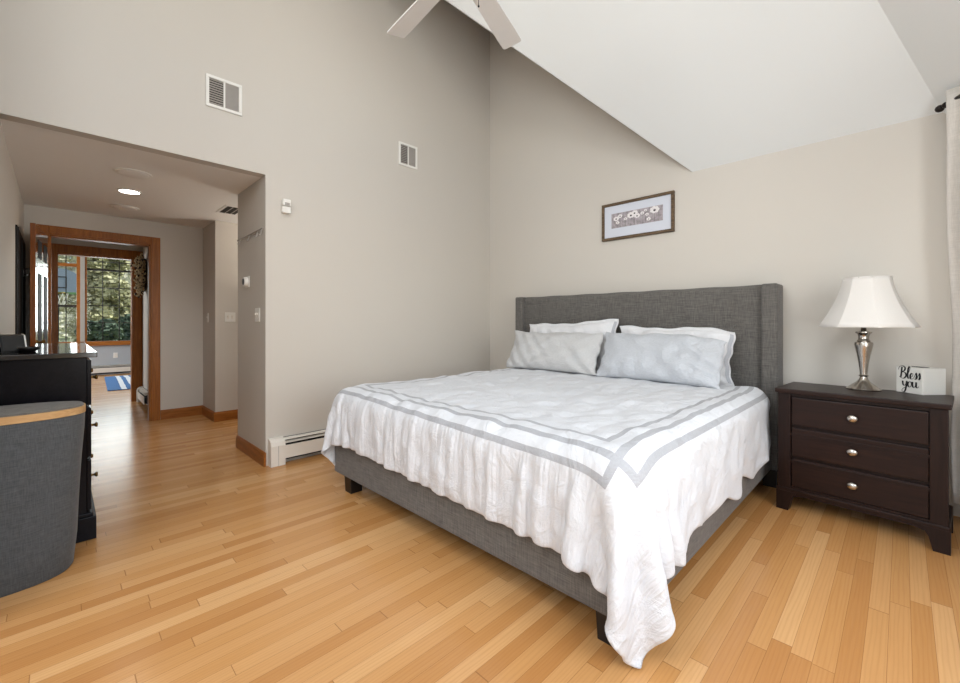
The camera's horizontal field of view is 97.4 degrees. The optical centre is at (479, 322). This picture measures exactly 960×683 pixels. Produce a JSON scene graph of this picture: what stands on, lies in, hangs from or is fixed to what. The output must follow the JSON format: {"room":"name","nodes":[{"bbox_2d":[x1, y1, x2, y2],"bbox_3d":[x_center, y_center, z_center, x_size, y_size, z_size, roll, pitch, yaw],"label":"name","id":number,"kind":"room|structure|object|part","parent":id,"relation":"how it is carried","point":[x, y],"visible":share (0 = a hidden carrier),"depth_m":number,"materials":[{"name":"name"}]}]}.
{"room":"bedroom","nodes":[
{"label":"bedroom","id":0,"kind":"room"},
{"bbox_2d":[0,123,23,333],"bbox_3d":[-3.378,-1.370,2.958,4.030,5.100,0.100,0,0,45],"label":"wall","id":1,"kind":"structure","parent":0,"point":[11,201],"depth_m":2.92,"materials":[{"name":"beige paint"}]},
{"bbox_2d":[15,225,25,336],"bbox_3d":[-4.224,0.190,3.887,1.240,1.980,0.018,0,0,45],"label":"door","id":2,"kind":"structure","parent":1,"relation":"in","point":[20,246],"depth_m":3.74,"materials":[{"name":"black wood"}]},
{"bbox_2d":[30,223,48,343],"bbox_3d":[-4.264,0.134,4.129,0.098,2.068,0.775,0,0,-40],"label":"door","id":3,"kind":"structure","parent":1,"relation":"in","point":[39,241],"depth_m":3.94,"materials":[{"name":"white wood"}]},
{"bbox_3d":[-4.181,-0.685,3.983,0.041,0.170,0.205,0,0,-40],"label":"panel","id":4,"kind":"part","parent":3,"relation":"part of","materials":[{"name":"white wood"}]},
{"bbox_3d":[-4.181,-0.125,3.983,0.041,0.670,0.205,0,0,-40],"label":"panel","id":5,"kind":"part","parent":3,"relation":"part of","materials":[{"name":"white wood"}]},
{"bbox_3d":[-4.038,0.180,3.885,0.060,0.052,0.052,0,0,-40],"label":"knob","id":6,"kind":"part","parent":3,"relation":"part of","materials":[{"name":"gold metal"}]},
{"bbox_3d":[-4.391,-0.685,4.238,0.041,0.170,0.205,0,0,-40],"label":"panel","id":7,"kind":"part","parent":3,"relation":"part of","materials":[{"name":"white wood"}]},
{"bbox_3d":[-4.391,-0.125,4.238,0.041,0.670,0.205,0,0,-40],"label":"panel","id":8,"kind":"part","parent":3,"relation":"part of","materials":[{"name":"white wood"}]},
{"bbox_2d":[51,238,141,251],"bbox_3d":[-5.545,-0.370,6.030,0.120,3.100,5.200,0,0,45],"label":"wall","id":9,"kind":"structure","parent":0,"point":[53,240],"depth_m":6.01,"materials":[{"name":"beige paint"}]},
{"bbox_2d":[51,243,142,401],"bbox_3d":[-5.504,0.055,6.053,0.148,2.250,1.040,0,0,45],"label":"door frame","id":10,"kind":"structure","parent":9,"relation":"attached to","point":[56,249],"depth_m":6.24,"materials":[{"name":"orange wood"}]},
{"bbox_2d":[80,257,130,374],"bbox_3d":[-8.809,-0.370,9.294,0.170,3.100,5.200,0,0,45],"label":"wall","id":11,"kind":"structure","parent":0,"point":[104,353],"depth_m":9.51,"materials":[{"name":"grey paint"}]},
{"bbox_2d":[58,255,80,342],"bbox_3d":[-9.111,-0.520,8.963,0.170,2.080,1.005,0,0,45],"label":"window","id":12,"kind":"structure","parent":11,"relation":"attached to","point":[77,265],"depth_m":9.22,"materials":[{"name":"orange wood"}]},
{"bbox_2d":[81,257,130,345],"bbox_3d":[-8.227,-0.520,9.847,0.170,2.080,1.605,0,0,45],"label":"window","id":13,"kind":"structure","parent":11,"relation":"attached to","point":[128,342],"depth_m":9.56,"materials":[{"name":"orange wood"}]},
{"bbox_3d":[-8.227,0.470,9.847,0.170,0.100,1.605,0,0,45],"label":"sill","id":14,"kind":"part","parent":13,"relation":"part of","materials":[{"name":"orange wood"}]},
{"bbox_2d":[91,364,130,374],"bbox_3d":[-8.403,1.069,9.596,3.400,0.222,0.074,0,0,-45],"label":"baseboard heater","id":15,"kind":"object","parent":11,"relation":"attached to","point":[118,368],"visible":0.21,"depth_m":9.60,"materials":[{"name":"white metal"}]},
{"bbox_2d":[24,204,202,419],"bbox_3d":[-4.170,-0.120,4.930,0.120,2.600,1.769,0,0,45],"label":"wall","id":16,"kind":"structure","parent":0,"point":[181,247],"depth_m":5.21,"materials":[{"name":"beige paint"}]},
{"bbox_2d":[37,224,159,420],"bbox_3d":[-4.285,0.077,4.795,0.148,2.205,1.035,0,0,45],"label":"door frame","id":17,"kind":"structure","parent":16,"relation":"attached to","point":[153,243],"depth_m":5.05,"materials":[{"name":"orange wood"}]},
{"bbox_2d":[161,405,201,419],"bbox_3d":[-3.722,1.123,5.279,0.016,0.115,0.440,0,0,45],"label":"baseboard","id":18,"kind":"structure","parent":16,"relation":"attached to","point":[193,410],"depth_m":5.26,"materials":[{"name":"orange wood"}]},
{"bbox_2d":[142,247,147,404],"bbox_3d":[-4.495,-0.120,5.843,1.630,2.600,0.100,0,0,45],"label":"wall","id":19,"kind":"structure","parent":0,"point":[144,249],"depth_m":6.16,"materials":[{"name":"beige paint"}]},
{"bbox_2d":[130,252,147,297],"bbox_3d":[-4.838,-0.667,5.999,0.600,0.636,0.161,0,0,45],"label":"wreath","id":20,"kind":"object","parent":19,"relation":"attached to","point":[141,267],"visible":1,"depth_m":5.91,"materials":[{"name":"brown plant"}]},
{"bbox_2d":[136,386,147,403],"bbox_3d":[-4.855,1.069,6.077,0.750,0.222,0.074,0,0,45],"label":"baseboard heater","id":21,"kind":"object","parent":19,"relation":"attached to","point":[141,392],"visible":0.89,"depth_m":6.04,"materials":[{"name":"white metal"}]},
{"bbox_2d":[203,222,212,410],"bbox_3d":[-3.359,-0.120,5.299,0.504,2.600,0.100,0,0,45],"label":"wall","id":22,"kind":"structure","parent":0,"point":[208,230],"depth_m":5.24,"materials":[{"name":"beige paint"}]},
{"bbox_2d":[202,405,215,421],"bbox_3d":[-3.360,1.123,5.216,0.618,0.115,0.016,0,0,45],"label":"baseboard","id":23,"kind":"structure","parent":22,"relation":"attached to","point":[206,412],"depth_m":5.18,"materials":[{"name":"orange wood"}]},
{"bbox_2d":[213,220,237,411],"bbox_3d":[-2.713,-0.120,5.517,0.100,2.600,1.321,0,0,45],"label":"wall","id":24,"kind":"structure","parent":0,"point":[225,234],"depth_m":5.09,"materials":[{"name":"beige paint"}]},
{"bbox_2d":[214,409,237,421],"bbox_3d":[-2.678,1.123,5.470,0.016,0.115,1.337,0,0,45],"label":"baseboard","id":25,"kind":"structure","parent":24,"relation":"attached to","point":[230,414],"depth_m":5.08,"materials":[{"name":"orange wood"}]},
{"bbox_2d":[225,312,234,321],"bbox_3d":[-3.029,-0.065,5.117,0.116,0.116,0.018,0,0,-45],"label":"light switch","id":26,"kind":"object","parent":24,"relation":"attached to","point":[229,316],"visible":1,"depth_m":5.12,"materials":[{"name":"white plastic"}]},
{"bbox_2d":[0,0,489,465],"bbox_3d":[-1.366,-1.370,3.930,0.100,5.100,4.120,0,0,45],"label":"wall","id":27,"kind":"structure","parent":0,"point":[378,269],"depth_m":3.79,"materials":[{"name":"beige paint"}]},
{"bbox_2d":[206,73,241,115],"bbox_3d":[-1.968,-1.750,3.249,0.012,0.240,0.245,0,0,45],"label":"air vent","id":28,"kind":"object","parent":27,"relation":"in","point":[222,94],"visible":1,"depth_m":3.24,"materials":[{"name":"white plastic"}]},
{"bbox_2d":[225,83,238,111],"bbox_3d":[-1.932,-1.750,3.288,0.008,0.196,0.094,0,0,45],"label":"grille","id":29,"kind":"object","parent":28,"relation":"attached to","point":[231,89],"depth_m":3.28,"materials":[{"name":"white metal"}]},
{"bbox_2d":[281,199,290,213],"bbox_3d":[-1.632,-0.978,3.553,0.058,0.115,0.068,0,0,45],"label":"sensor","id":30,"kind":"object","parent":27,"relation":"attached to","point":[285,203],"visible":1,"depth_m":3.54,"materials":[{"name":"white plastic"}]},
{"bbox_2d":[268,429,325,467],"bbox_3d":[-0.838,1.069,4.335,2.500,0.222,0.074,0,0,-45],"label":"baseboard heater","id":31,"kind":"object","parent":27,"relation":"attached to","point":[281,448],"visible":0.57,"depth_m":3.58,"materials":[{"name":"white metal"}]},
{"bbox_3d":[-0.831,1.062,4.392,2.410,0.195,0.004,0,0,-45],"label":"panel","id":32,"kind":"part","parent":31,"relation":"part of","materials":[{"name":"white metal"}]},
{"bbox_2d":[399,141,416,169],"bbox_3d":[-0.759,-1.762,4.458,0.012,0.240,0.235,0,0,45],"label":"air vent","id":33,"kind":"object","parent":27,"relation":"in","point":[407,153],"visible":1,"depth_m":4.46,"materials":[{"name":"white plastic"}]},
{"bbox_2d":[409,147,414,166],"bbox_3d":[-0.725,-1.762,4.495,0.008,0.196,0.090,0,0,45],"label":"grille","id":34,"kind":"object","parent":33,"relation":"attached to","point":[411,149],"depth_m":4.49,"materials":[{"name":"white metal"}]},
{"bbox_2d":[238,178,260,448],"bbox_3d":[-2.028,-0.120,3.803,0.656,2.600,0.100,0,0,45],"label":"wall","id":35,"kind":"structure","parent":0,"point":[249,199],"depth_m":3.74,"materials":[{"name":"beige paint"}]},
{"bbox_2d":[242,276,249,287],"bbox_3d":[-2.096,-0.363,3.769,0.100,0.100,0.042,0,0,45],"label":"thermostat","id":36,"kind":"object","parent":35,"relation":"attached to","point":[246,280],"visible":1,"depth_m":3.75,"materials":[{"name":"white plastic"}]},
{"bbox_2d":[237,227,262,244],"bbox_3d":[-2.043,-0.748,3.710,0.690,0.073,0.037,0,0,45],"label":"hook rail","id":37,"kind":"object","parent":35,"relation":"attached to","point":[257,231],"visible":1,"depth_m":3.69,"materials":[{"name":"grey metal"}]},
{"bbox_2d":[236,435,265,466],"bbox_3d":[-2.029,1.123,3.720,0.772,0.115,0.016,0,0,45],"label":"baseboard","id":38,"kind":"structure","parent":35,"relation":"attached to","point":[258,455],"depth_m":3.66,"materials":[{"name":"orange wood"}]},
{"bbox_2d":[255,308,259,321],"bbox_3d":[-1.899,-0.064,3.589,0.116,0.116,0.018,0,0,45],"label":"light switch","id":39,"kind":"object","parent":35,"relation":"attached to","point":[257,310],"visible":1,"depth_m":3.58,"materials":[{"name":"white plastic"}]},
{"bbox_2d":[0,373,959,682],"bbox_3d":[-3.586,1.180,4.849,14.200,0.001,6.500,0,0,45],"label":"floor","id":40,"kind":"structure","parent":0,"point":[205,562],"depth_m":1.81,"materials":[{"name":"brown wood"}]},
{"bbox_2d":[0,401,85,597],"bbox_3d":[-2.111,0.789,2.009,0.394,0.781,0.342,0,0,45],"label":"armchair","id":41,"kind":"object","parent":40,"relation":"on","point":[41,444],"visible":1,"depth_m":1.90,"materials":[{"name":"grey fabric"}]},
{"bbox_3d":[-2.113,0.404,2.007,0.340,0.010,0.336,0,0,45],"label":"lid","id":42,"kind":"part","parent":41,"relation":"part of","materials":[{"name":"brown wood"}]},
{"bbox_2d":[0,343,97,542],"bbox_3d":[-2.777,0.671,2.724,1.550,1.018,0.400,0,0,45],"label":"dresser","id":43,"kind":"object","parent":40,"relation":"on","point":[55,372],"visible":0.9,"depth_m":2.24,"materials":[{"name":"black paint"}]},
{"bbox_2d":[0,334,26,351],"bbox_3d":[-2.613,0.113,2.350,0.106,0.099,0.101,0,0,25],"label":"desk clock","id":44,"kind":"object","parent":43,"relation":"on","point":[8,342],"visible":0.84,"depth_m":2.33,"materials":[{"name":"black plastic"}]},
{"bbox_2d":[17,347,39,351],"bbox_3d":[-2.499,0.149,2.338,0.090,0.026,0.090,0,0,45],"label":"dish","id":45,"kind":"object","parent":43,"relation":"on","point":[23,349],"visible":0.98,"depth_m":2.31,"materials":[{"name":"black ceramic"}]},
{"bbox_3d":[-2.392,0.328,2.562,0.735,0.245,0.018,0,0,45],"label":"drawer","id":46,"kind":"part","parent":43,"relation":"part of","materials":[{"name":"black paint"}]},
{"bbox_3d":[-2.392,0.600,2.562,0.735,0.270,0.018,0,0,45],"label":"drawer","id":47,"kind":"part","parent":43,"relation":"part of","materials":[{"name":"black paint"}]},
{"bbox_3d":[-2.392,0.885,2.562,0.735,0.270,0.018,0,0,45],"label":"drawer","id":48,"kind":"part","parent":43,"relation":"part of","materials":[{"name":"black paint"}]},
{"bbox_2d":[104,375,130,390],"bbox_3d":[-6.616,1.173,8.770,2.470,0.010,1.840,0,0,45],"label":"rug","id":49,"kind":"object","parent":40,"relation":"on","point":[113,383],"visible":0.36,"depth_m":8.21,"materials":[{"name":"blue fabric"}]},
{"bbox_2d":[335,283,782,646],"bbox_3d":[0.541,0.449,3.147,2.435,1.462,2.430,0,0,45],"label":"bed","id":50,"kind":"object","parent":40,"relation":"on","point":[754,313],"visible":0.3,"depth_m":3.03,"materials":[{"name":"grey fabric"}]},
{"bbox_3d":[-0.885,1.117,2.958,0.095,0.125,0.095,0,0,45],"label":"leg","id":51,"kind":"part","parent":50,"relation":"part of","materials":[{"name":"black wood"}]},
{"bbox_3d":[-0.242,0.910,2.254,2.200,0.300,0.060,0,0,45],"label":"foot rail","id":52,"kind":"part","parent":50,"relation":"part of","materials":[{"name":"grey fabric"}]},
{"bbox_2d":[321,368,770,668],"bbox_3d":[0.427,0.805,2.905,2.454,0.724,2.168,0,0,45],"label":"duvet","id":53,"kind":"object","parent":50,"relation":"on","point":[616,477],"visible":0.98,"depth_m":1.89,"materials":[{"name":"fabric"}]},
{"bbox_2d":[507,330,602,375],"bbox_3d":[0.676,0.268,4.001,1.025,0.375,0.252,0,0,45],"label":"pillow","id":54,"kind":"object","parent":53,"relation":"on","point":[577,352],"visible":1,"depth_m":3.88,"materials":[{"name":"white fabric"}]},
{"bbox_2d":[596,332,726,388],"bbox_3d":[1.372,0.270,3.299,0.970,0.379,0.272,0,0,45],"label":"pillow","id":55,"kind":"object","parent":53,"relation":"on","point":[686,359],"visible":0.98,"depth_m":3.17,"materials":[{"name":"white fabric"}]},
{"bbox_3d":[0.497,1.117,1.575,0.095,0.125,0.095,0,0,45],"label":"leg","id":56,"kind":"part","parent":50,"relation":"part of","materials":[{"name":"black wood"}]},
{"bbox_3d":[1.301,0.389,3.907,2.235,1.342,0.030,0,0,45],"label":"headboard","id":57,"kind":"part","parent":50,"relation":"part of","materials":[{"name":"grey fabric"}]},
{"bbox_3d":[1.317,0.910,2.300,0.060,0.300,2.210,0,0,45],"label":"rail","id":58,"kind":"part","parent":50,"relation":"part of","materials":[{"name":"grey fabric"}]},
{"bbox_3d":[2.109,1.117,3.060,0.095,0.125,0.095,0,0,45],"label":"leg","id":59,"kind":"part","parent":50,"relation":"part of","materials":[{"name":"black wood"}]},
{"bbox_3d":[0.545,0.681,3.041,2.070,0.333,2.155,0,0,45],"label":"mattress","id":60,"kind":"object","parent":50,"relation":"on","visible":0},
{"bbox_2d":[529,319,618,371],"bbox_3d":[0.857,0.235,4.109,1.048,0.541,0.207,0,0,45],"label":"pillow","id":61,"kind":"object","parent":60,"relation":"on","point":[607,325],"visible":0.33,"depth_m":3.96,"materials":[{"name":"white fabric"}]},
{"bbox_2d":[619,325,735,385],"bbox_3d":[1.543,0.248,3.420,0.939,0.445,0.197,0,0,45],"label":"pillow","id":62,"kind":"object","parent":60,"relation":"on","point":[704,332],"visible":0.34,"depth_m":3.21,"materials":[{"name":"white fabric"}]},
{"bbox_2d":[775,382,953,555],"bbox_3d":[2.285,0.797,2.543,0.436,0.765,0.754,0,0,-41],"label":"nightstand","id":63,"kind":"object","parent":40,"relation":"on","point":[884,454],"visible":1,"depth_m":2.38,"materials":[{"name":"brown wood"}]},
{"bbox_3d":[1.950,1.120,2.678,0.060,0.120,0.105,0,0,-41],"label":"leg","id":64,"kind":"part","parent":63,"relation":"part of","materials":[{"name":"brown wood"}]},
{"bbox_3d":[2.131,0.743,2.415,0.035,0.043,0.050,0,0,-41],"label":"knob","id":65,"kind":"part","parent":63,"relation":"part of","materials":[{"name":"silver metal"}]},
{"bbox_3d":[2.131,0.550,2.415,0.035,0.042,0.050,0,0,-41],"label":"knob","id":66,"kind":"part","parent":63,"relation":"part of","materials":[{"name":"silver metal"}]},
{"bbox_3d":[2.131,0.935,2.415,0.035,0.043,0.050,0,0,-41],"label":"knob","id":67,"kind":"part","parent":63,"relation":"part of","materials":[{"name":"silver metal"}]},
{"bbox_3d":[2.154,0.554,2.430,0.020,0.172,0.590,0,0,-41],"label":"drawer","id":68,"kind":"part","parent":63,"relation":"part of","materials":[{"name":"brown wood"}]},
{"bbox_3d":[2.154,0.747,2.430,0.020,0.174,0.590,0,0,-41],"label":"drawer","id":69,"kind":"part","parent":63,"relation":"part of","materials":[{"name":"brown wood"}]},
{"bbox_3d":[2.154,0.940,2.430,0.020,0.171,0.590,0,0,-41],"label":"drawer","id":70,"kind":"part","parent":63,"relation":"part of","materials":[{"name":"brown wood"}]},
{"bbox_3d":[2.292,1.052,2.549,0.408,0.025,0.746,0,0,-41],"label":"moulding","id":71,"kind":"part","parent":63,"relation":"part of","materials":[{"name":"brown wood"}]},
{"bbox_2d":[818,275,920,391],"bbox_3d":[2.396,0.068,2.613,0.460,0.694,0.460,0,0,-41],"label":"table lamp","id":72,"kind":"object","parent":63,"relation":"on","point":[863,302],"visible":1,"depth_m":2.52,"materials":[{"name":"white fabric"}]},
{"bbox_3d":[2.396,-0.124,2.613,0.476,0.304,0.476,0,0,31],"label":"lamp shade","id":73,"kind":"part","parent":72,"relation":"part of","materials":[{"name":"fabric"}]},
{"bbox_3d":[2.396,0.027,2.613,0.445,0.005,0.446,0,0,-36],"label":"shade trim","id":74,"kind":"part","parent":72,"relation":"part of","materials":[{"name":"fabric"}]},
{"bbox_2d":[896,365,945,394],"bbox_3d":[2.590,0.336,2.483,0.145,0.159,0.144,0,0,-4],"label":"tissue box","id":75,"kind":"object","parent":63,"relation":"on","point":[920,380],"visible":1,"depth_m":2.42,"materials":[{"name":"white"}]},
{"bbox_3d":[2.367,1.120,2.191,0.060,0.120,0.105,0,0,-41],"label":"leg","id":76,"kind":"part","parent":63,"relation":"part of","materials":[{"name":"brown wood"}]},
{"bbox_2d":[0,0,959,227],"bbox_3d":[-1.405,-2.517,2.548,7.400,2.606,6.130,0,0,45],"label":"ceiling","id":77,"kind":"structure","parent":0,"point":[707,83],"depth_m":3.08,"materials":[{"name":"white paint"}]},
{"bbox_2d":[110,204,139,210],"bbox_3d":[-3.748,-1.207,4.457,0.244,0.012,0.244,0,0,45],"label":"ceiling speaker","id":78,"kind":"object","parent":77,"relation":"attached to","point":[116,206],"visible":1,"depth_m":4.42,"materials":[{"name":"paint"}]},
{"bbox_2d":[112,206,136,210],"bbox_3d":[-3.748,-1.204,4.457,0.224,0.007,0.224,0,0,45],"label":"speaker grille","id":79,"kind":"object","parent":78,"relation":"attached to","point":[127,208],"depth_m":4.45,"materials":[{"name":"paint"}]},
{"bbox_2d":[116,188,142,194],"bbox_3d":[-3.248,-1.210,3.910,0.190,0.005,0.190,0,0,45],"label":"recessed light","id":80,"kind":"object","parent":77,"relation":"in","point":[121,190],"visible":1,"depth_m":3.90,"materials":[{"name":"white plastic"}]},
{"bbox_2d":[114,168,151,178],"bbox_3d":[-2.817,-1.207,3.429,0.244,0.012,0.244,0,0,45],"label":"ceiling speaker","id":81,"kind":"object","parent":77,"relation":"attached to","point":[133,173],"visible":1,"depth_m":3.41,"materials":[{"name":"white plastic"}]},
{"bbox_2d":[117,170,148,177],"bbox_3d":[-2.817,-1.204,3.429,0.224,0.007,0.224,0,0,45],"label":"speaker grille","id":82,"kind":"object","parent":81,"relation":"attached to","point":[129,173],"depth_m":3.41,"materials":[{"name":"paint"}]},
{"bbox_2d":[216,205,237,214],"bbox_3d":[-2.681,-1.208,4.552,0.380,0.012,0.200,0,0,45],"label":"ceiling vent","id":83,"kind":"object","parent":77,"relation":"in","point":[227,209],"visible":0.77,"depth_m":4.54,"materials":[{"name":"metal"}]},
{"bbox_2d":[387,0,520,48],"bbox_3d":[-0.131,-2.642,2.261,1.330,2.056,1.387,0,0,45],"label":"ceiling fan","id":84,"kind":"object","parent":77,"relation":"hanging from","point":[491,11],"visible":1,"depth_m":2.63,"materials":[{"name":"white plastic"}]},
{"bbox_3d":[-0.390,-1.883,2.571,0.131,0.032,0.520,0,0,-40],"label":"blade","id":85,"kind":"part","parent":84,"relation":"part of","materials":[{"name":"white wood"}]},
{"bbox_3d":[0.108,-1.883,2.633,0.131,0.032,0.520,0,0,26],"label":"blade","id":86,"kind":"part","parent":84,"relation":"part of","materials":[{"name":"white wood"}]},
{"bbox_2d":[935,94,959,112],"bbox_3d":[2.642,-1.282,1.950,0.122,0.060,1.221,0,0,15],"label":"curtain rod","id":87,"kind":"object","parent":77,"relation":"attached to","point":[939,108],"visible":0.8,"depth_m":2.51,"materials":[{"name":"brown metal"}]},
{"bbox_2d":[946,85,959,503],"bbox_3d":[2.659,-0.155,2.161,0.081,2.380,0.622,0,0,17],"label":"curtain","id":88,"kind":"object","parent":87,"relation":"hanging from","point":[952,105],"visible":0.98,"depth_m":2.42,"materials":[{"name":"white fabric"}]},
{"bbox_2d":[490,32,959,516],"bbox_3d":[1.544,-1.370,4.004,4.110,5.100,0.100,0,0,45],"label":"wall","id":89,"kind":"structure","parent":0,"point":[805,219],"depth_m":3.41,"materials":[{"name":"beige paint"}]},
{"bbox_2d":[602,190,674,241],"bbox_3d":[1.474,-0.989,3.984,0.700,0.362,0.028,0,0,45],"label":"framed picture","id":90,"kind":"object","parent":89,"relation":"attached to","point":[653,214],"visible":1,"depth_m":3.96,"materials":[{"name":"brown wood"}]},
{"bbox_2d":[612,204,662,228],"bbox_3d":[1.473,-0.995,3.983,0.001,0.143,0.500,0,0,-45],"label":"print","id":91,"kind":"object","parent":90,"relation":"attached to","point":[648,214],"depth_m":3.97,"materials":[{"name":"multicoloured paper"}]},
{"label":"outside","id":92,"kind":"structure","parent":0,"visible":0},
{"bbox_2d":[59,337,72,341],"bbox_3d":[-27.911,1.930,33.346,60.700,0.300,80.000,0,0,45],"label":"ground","id":93,"kind":"structure","parent":92,"point":[60,338],"depth_m":44.19,"materials":[{"name":"green plant"}]},
{"bbox_2d":[58,256,71,336],"bbox_3d":[-35.935,-5.356,34.527,9.901,14.614,10.901,0,0,45],"label":"tree","id":94,"kind":"object","parent":93,"relation":"on","point":[68,260],"visible":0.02,"depth_m":34.90,"materials":[{"name":"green plant"}]},
{"bbox_2d":[58,268,75,341],"bbox_3d":[-12.210,0.100,12.201,0.870,3.360,0.880,0,0,2],"label":"basketball hoop","id":95,"kind":"object","parent":93,"relation":"on","point":[71,276],"visible":0.31,"depth_m":12.36,"materials":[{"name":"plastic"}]},
{"bbox_2d":[58,255,123,341],"bbox_3d":[-25.977,-3.425,26.916,5.453,10.752,6.561,0,0,-10],"label":"tree","id":96,"kind":"object","parent":93,"relation":"on","point":[61,314],"visible":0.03,"depth_m":26.58,"materials":[{"name":"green plant"}]},
{"bbox_2d":[59,256,130,341],"bbox_3d":[-15.552,-1.366,17.295,2.896,6.300,2.589,0,0,-17],"label":"tree","id":97,"kind":"object","parent":93,"relation":"on","point":[94,278],"visible":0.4,"depth_m":16.95,"materials":[{"name":"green plant"}]},
{"bbox_2d":[74,319,123,340],"bbox_3d":[-11.896,0.850,13.164,1.827,1.954,1.361,0,0,33],"label":"bush","id":98,"kind":"object","parent":93,"relation":"on","point":[94,330],"visible":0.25,"depth_m":12.88,"materials":[{"name":"green plant"}]},
{"bbox_2d":[114,260,130,316],"bbox_3d":[-18.268,-2.515,23.137,4.328,8.598,3.944,0,0,45],"label":"tree","id":99,"kind":"object","parent":93,"relation":"on","point":[127,276],"visible":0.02,"depth_m":21.41,"materials":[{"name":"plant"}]},
{"bbox_2d":[118,314,130,339],"bbox_3d":[-12.146,0.749,15.315,1.744,2.309,1.555,0,0,45],"label":"tree","id":100,"kind":"object","parent":93,"relation":"on","point":[126,327],"visible":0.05,"depth_m":14.81,"materials":[{"name":"green plant"}]}
]}

